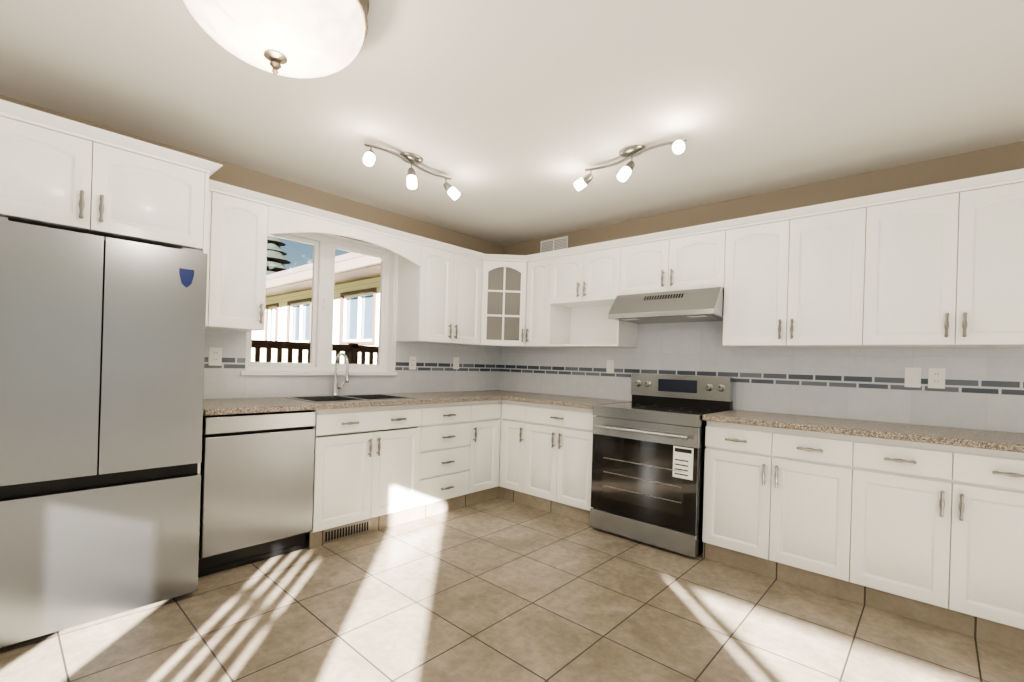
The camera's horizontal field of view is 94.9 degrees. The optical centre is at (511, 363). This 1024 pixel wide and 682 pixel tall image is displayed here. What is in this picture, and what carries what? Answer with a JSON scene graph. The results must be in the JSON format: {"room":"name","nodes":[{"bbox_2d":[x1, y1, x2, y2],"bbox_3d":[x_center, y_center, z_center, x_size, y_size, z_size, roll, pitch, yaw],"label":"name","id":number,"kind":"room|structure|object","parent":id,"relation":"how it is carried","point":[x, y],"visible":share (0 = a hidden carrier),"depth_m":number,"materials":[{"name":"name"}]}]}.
{"room":"kitchen","nodes":[
{"label":"kitchen","id":0,"kind":"room"},
{"bbox_2d":[0,94,503,254],"bbox_3d":[-2.099,-0.091,3.000,0.200,2.460,5.660,2,0,42],"label":"wall","id":1,"kind":"structure","parent":0,"point":[240,177],"depth_m":3.52,"materials":[{"name":"beige paint"}]},
{"bbox_2d":[205,180,272,330],"bbox_3d":[-1.798,-0.635,2.917,0.328,0.836,0.400,2,0,42],"label":"upper cabinet","id":2,"kind":"object","parent":1,"relation":"attached to","point":[240,220],"depth_m":2.83,"materials":[{"name":"white paint"}]},
{"bbox_2d":[240,232,398,374],"bbox_3d":[-1.445,-0.452,3.645,0.175,1.080,1.220,2,0,42],"label":"kitchen window","id":3,"kind":"structure","parent":1,"relation":"in","point":[325,246],"depth_m":3.68,"materials":[{"name":"white plastic"}]},
{"bbox_2d":[203,329,500,398],"bbox_3d":[-1.097,0.029,3.954,0.007,0.520,2.895,2,0,42],"label":"backsplash","id":4,"kind":"structure","parent":1,"relation":"attached to","point":[477,370],"depth_m":3.91,"materials":[{"name":"tile"}]},
{"bbox_2d":[209,347,221,365],"bbox_3d":[-1.917,-0.046,3.037,0.007,0.116,0.072,2,0,42],"label":"electrical outlet plate","id":5,"kind":"object","parent":4,"relation":"attached to","point":[215,354],"depth_m":3.03,"materials":[{"name":"plastic"}]},
{"bbox_2d":[409,356,415,369],"bbox_3d":[-0.883,-0.005,4.177,0.007,0.116,0.072,2,0,42],"label":"electrical outlet plate","id":6,"kind":"object","parent":4,"relation":"attached to","point":[412,360],"depth_m":4.17,"materials":[{"name":"plastic"}]},
{"bbox_2d":[453,357,458,368],"bbox_3d":[-0.539,-0.005,4.553,0.011,0.116,0.072,2,0,42],"label":"electrical outlet plate","id":7,"kind":"object","parent":4,"relation":"attached to","point":[455,359],"depth_m":4.55,"materials":[{"name":"plastic"}]},
{"bbox_2d":[396,236,484,346],"bbox_3d":[-0.634,-0.600,4.196,0.322,0.836,0.699,2,0,42],"label":"upper cabinet","id":8,"kind":"object","parent":1,"relation":"attached to","point":[439,290],"depth_m":4.00,"materials":[{"name":"white paint"}]},
{"bbox_2d":[0,497,1023,681],"bbox_3d":[1.335,1.301,-0.018,9.400,0.120,5.860,2,0,42],"label":"floor","id":9,"kind":"structure","parent":0,"point":[498,589],"depth_m":2.16,"materials":[{"name":"beige tile"}]},
{"bbox_2d":[0,216,207,647],"bbox_3d":[-2.070,0.282,2.291,0.752,1.715,0.775,2,0,42],"label":"refrigerator","id":10,"kind":"object","parent":9,"relation":"on","point":[102,349],"visible":1,"depth_m":2.03,"materials":[{"name":"silver metal"}]},
{"bbox_2d":[0,99,222,473],"bbox_3d":[-2.122,0.038,2.332,0.666,2.200,0.966,2,0,42],"label":"tall cabinet","id":11,"kind":"object","parent":9,"relation":"on","point":[58,172],"visible":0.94,"depth_m":2.14,"materials":[{"name":"white paint"}]},
{"bbox_2d":[198,410,315,577],"bbox_3d":[-1.650,0.717,2.896,0.600,0.872,0.592,2,0,42],"label":"dishwasher","id":12,"kind":"object","parent":9,"relation":"on","point":[257,484],"visible":0.88,"depth_m":2.67,"materials":[{"name":"silver metal"}]},
{"bbox_2d":[309,487,496,548],"bbox_3d":[-0.695,1.131,3.591,0.012,0.100,1.722,2,0,42],"label":"toe kick","id":13,"kind":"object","parent":9,"relation":"on","point":[396,518],"depth_m":3.56,"materials":[{"name":"beige tile"}]},
{"bbox_2d":[323,519,370,543],"bbox_3d":[-1.095,1.117,3.137,0.006,0.080,0.340,2,0,42],"label":"floor vent","id":14,"kind":"object","parent":13,"relation":"in","point":[337,533],"visible":1,"depth_m":3.13,"materials":[{"name":"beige metal"}]},
{"bbox_2d":[371,401,474,507],"bbox_3d":[-0.746,0.690,3.920,0.598,0.778,0.528,2,0,42],"label":"base cabinet","id":15,"kind":"object","parent":13,"relation":"on","point":[371,462],"depth_m":3.55,"materials":[{"name":"white paint"}]},
{"bbox_2d":[203,353,527,415],"bbox_3d":[-0.866,0.183,3.737,0.630,0.507,2.885,2,0,42],"label":"countertop","id":16,"kind":"structure","parent":15,"relation":"on","point":[334,401],"depth_m":3.27,"materials":[{"name":"stone"}]},
{"bbox_2d":[331,353,349,395],"bbox_3d":[-1.274,0.083,3.565,0.214,0.330,0.108,2,0,42],"label":"faucet","id":17,"kind":"object","parent":16,"relation":"on","point":[346,380],"depth_m":3.58,"materials":[{"name":"silver metal"}]},
{"bbox_2d":[471,400,501,492],"bbox_3d":[-0.447,0.699,4.249,0.598,0.778,0.360,2,0,42],"label":"base cabinet","id":18,"kind":"object","parent":13,"relation":"on","point":[485,453],"depth_m":4.06,"materials":[{"name":"white paint"}]},
{"bbox_2d":[497,486,589,523],"bbox_3d":[0.261,1.159,3.879,0.982,0.100,0.012,2,0,42],"label":"toe kick","id":19,"kind":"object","parent":9,"relation":"on","point":[575,513],"depth_m":3.86,"materials":[{"name":"beige tile"}]},
{"bbox_2d":[499,400,526,492],"bbox_3d":[0.197,0.718,4.311,0.309,0.778,0.598,2,0,42],"label":"base cabinet","id":20,"kind":"object","parent":19,"relation":"on","point":[513,439],"depth_m":4.08,"materials":[{"name":"white paint"}]},
{"bbox_2d":[523,402,593,510],"bbox_3d":[0.565,0.729,3.977,0.685,0.778,0.598,2,0,42],"label":"base cabinet","id":21,"kind":"object","parent":19,"relation":"on","point":[557,465],"depth_m":3.74,"materials":[{"name":"white paint"}]},
{"bbox_2d":[503,393,631,408],"bbox_3d":[0.472,0.318,4.039,0.950,0.035,0.635,2,0,42],"label":"countertop","id":22,"kind":"structure","parent":21,"relation":"on","point":[550,399],"depth_m":3.93,"materials":[{"name":"stone"}]},
{"bbox_2d":[590,373,732,557],"bbox_3d":[1.069,0.658,3.413,0.775,1.150,0.702,2,0,42],"label":"range","id":23,"kind":"object","parent":9,"relation":"on","point":[648,462],"visible":0.92,"depth_m":3.21,"materials":[{"name":"silver metal"}]},
{"bbox_2d":[703,542,1023,651],"bbox_3d":[1.792,1.205,2.489,1.535,0.100,0.012,2,0,42],"label":"toe kick","id":24,"kind":"structure","parent":9,"relation":"on","point":[1004,635],"depth_m":2.40,"materials":[{"name":"beige tile"}]},
{"bbox_2d":[702,421,854,581],"bbox_3d":[1.701,0.763,2.945,0.765,0.778,0.598,2,0,42],"label":"base cabinet","id":25,"kind":"object","parent":24,"relation":"on","point":[780,495],"depth_m":2.69,"materials":[{"name":"white paint"}]},
{"bbox_2d":[851,436,1023,629],"bbox_3d":[2.269,0.780,2.430,0.770,0.778,0.598,2,0,42],"label":"base cabinet","id":26,"kind":"object","parent":24,"relation":"on","point":[939,525],"depth_m":2.23,"materials":[{"name":"white paint"}]},
{"bbox_2d":[702,410,1023,452],"bbox_3d":[1.986,0.363,2.670,1.559,0.035,0.627,2,0,42],"label":"countertop","id":27,"kind":"structure","parent":26,"relation":"on","point":[994,440],"depth_m":2.50,"materials":[{"name":"stone"}]},
{"bbox_2d":[0,0,1023,245],"bbox_3d":[1.411,-1.278,-0.018,9.400,0.120,5.860,2,0,42],"label":"ceiling","id":28,"kind":"structure","parent":0,"point":[514,120],"depth_m":2.20,"materials":[{"name":"white paint"}]},
{"bbox_2d":[183,0,369,77],"bbox_3d":[-0.784,-1.122,1.565,0.584,0.322,0.584,2,0,42],"label":"dome ceiling light","id":29,"kind":"object","parent":28,"relation":"attached to","point":[304,38],"visible":0.98,"depth_m":1.50,"materials":[{"name":"white glass"}]},
{"bbox_2d":[363,143,459,199],"bbox_3d":[-0.608,-1.181,2.899,0.151,0.194,0.727,2,0,42],"label":"track light","id":30,"kind":"object","parent":28,"relation":"attached to","point":[414,160],"visible":1,"depth_m":2.88,"materials":[{"name":"white glass"}]},
{"bbox_2d":[574,138,686,190],"bbox_3d":[0.674,-1.146,2.730,0.138,0.186,0.752,2,0,-40],"label":"track light","id":31,"kind":"object","parent":28,"relation":"attached to","point":[628,153],"visible":1,"depth_m":2.70,"materials":[{"name":"white glass"}]},
{"bbox_2d":[504,141,1023,262],"bbox_3d":[3.274,0.068,2.078,9.400,2.460,0.200,2,0,42],"label":"wall","id":32,"kind":"structure","parent":0,"point":[1002,158],"depth_m":3.12,"materials":[{"name":"beige paint"}]},
{"bbox_2d":[481,254,528,347],"bbox_3d":[-0.086,-0.584,4.584,0.613,0.836,0.613,2,0,42],"label":"upper cabinet","id":33,"kind":"object","parent":32,"relation":"attached to","point":[502,276],"depth_m":4.36,"materials":[{"name":"white paint"}]},
{"bbox_2d":[525,252,572,347],"bbox_3d":[0.338,-0.572,4.395,0.269,0.836,0.322,2,0,42],"label":"upper cabinet","id":34,"kind":"object","parent":32,"relation":"attached to","point":[545,327],"depth_m":4.28,"materials":[{"name":"white paint"}]},
{"bbox_2d":[540,236,567,252],"bbox_3d":[0.405,-1.140,4.570,0.330,0.155,0.011,2,0,42],"label":"air vent","id":35,"kind":"object","parent":32,"relation":"in","point":[554,244],"visible":0.73,"depth_m":4.56,"materials":[{"name":"plastic"}]},
{"bbox_2d":[549,240,620,307],"bbox_3d":[0.704,-0.748,4.068,0.705,0.461,0.322,2,0,42],"label":"upper cabinet","id":36,"kind":"object","parent":32,"relation":"attached to","point":[584,276],"depth_m":3.94,"materials":[{"name":"white paint"}]},
{"bbox_2d":[621,220,728,294],"bbox_3d":[1.257,-0.732,3.566,0.790,0.461,0.322,2,0,42],"label":"upper cabinet","id":37,"kind":"object","parent":32,"relation":"attached to","point":[693,257],"depth_m":3.41,"materials":[{"name":"white paint"}]},
{"bbox_2d":[608,287,723,323],"bbox_3d":[1.190,-0.423,3.502,0.786,0.198,0.490,2,0,42],"label":"range hood","id":38,"kind":"object","parent":37,"relation":"attached to","point":[698,305],"visible":0.92,"depth_m":3.34,"materials":[{"name":"silver metal"}]},
{"bbox_2d":[500,321,1023,432],"bbox_3d":[1.331,0.001,3.703,3.924,0.720,0.007,2,0,42],"label":"backsplash","id":39,"kind":"structure","parent":32,"relation":"attached to","point":[983,389],"depth_m":3.12,"materials":[{"name":"tile"}]},
{"bbox_2d":[606,360,613,372],"bbox_3d":[0.860,0.027,4.116,0.072,0.116,0.011,2,0,42],"label":"electrical outlet plate","id":40,"kind":"object","parent":39,"relation":"attached to","point":[610,363],"depth_m":4.11,"materials":[{"name":"plastic"}]},
{"bbox_2d":[905,367,920,387],"bbox_3d":[2.355,0.081,2.760,0.072,0.116,0.011,2,0,42],"label":"electrical outlet plate","id":41,"kind":"object","parent":39,"relation":"attached to","point":[912,375],"depth_m":2.76,"materials":[{"name":"plastic"}]},
{"bbox_2d":[928,368,944,388],"bbox_3d":[2.433,0.083,2.691,0.072,0.116,0.007,2,0,42],"label":"electrical outlet plate","id":42,"kind":"object","parent":39,"relation":"attached to","point":[936,377],"depth_m":2.69,"materials":[{"name":"plastic"}]},
{"bbox_2d":[723,196,868,347],"bbox_3d":[1.827,-0.527,3.043,0.765,0.836,0.322,2,0,42],"label":"upper cabinet","id":43,"kind":"object","parent":32,"relation":"attached to","point":[796,277],"depth_m":2.89,"materials":[{"name":"white paint"}]},
{"bbox_2d":[865,168,1023,347],"bbox_3d":[2.395,-0.511,2.527,0.770,0.836,0.322,2,0,42],"label":"upper cabinet","id":44,"kind":"object","parent":32,"relation":"attached to","point":[939,265],"depth_m":2.43,"materials":[{"name":"white paint"}]},
{"label":"outside","id":45,"kind":"structure","parent":0,"visible":0},
{"bbox_3d":[-22.567,3.583,25.291,59.700,0.100,80.000,2,0,42],"label":"ground","id":46,"kind":"structure","parent":45,"visible":0},
{"bbox_2d":[266,235,290,274],"bbox_3d":[-11.415,-2.188,22.133,3.761,12.100,3.723,2,0,42],"label":"tree","id":47,"kind":"object","parent":46,"relation":"on","point":[276,260],"depth_m":21.76,"materials":[{"name":"green plant"}]},
{"bbox_2d":[251,340,377,363],"bbox_3d":[-2.648,1.923,4.024,1.800,4.400,7.290,2,0,42],"label":"deck railing","id":48,"kind":"object","parent":46,"relation":"on","point":[353,349],"depth_m":5.43,"materials":[{"name":"brown wood"}]},
{"bbox_2d":[251,252,380,363],"bbox_3d":[-4.420,-0.230,14.501,12.900,8.600,6.750,2,0,42],"label":"house","id":49,"kind":"structure","parent":46,"relation":"on","point":[357,267],"depth_m":10.37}
]}

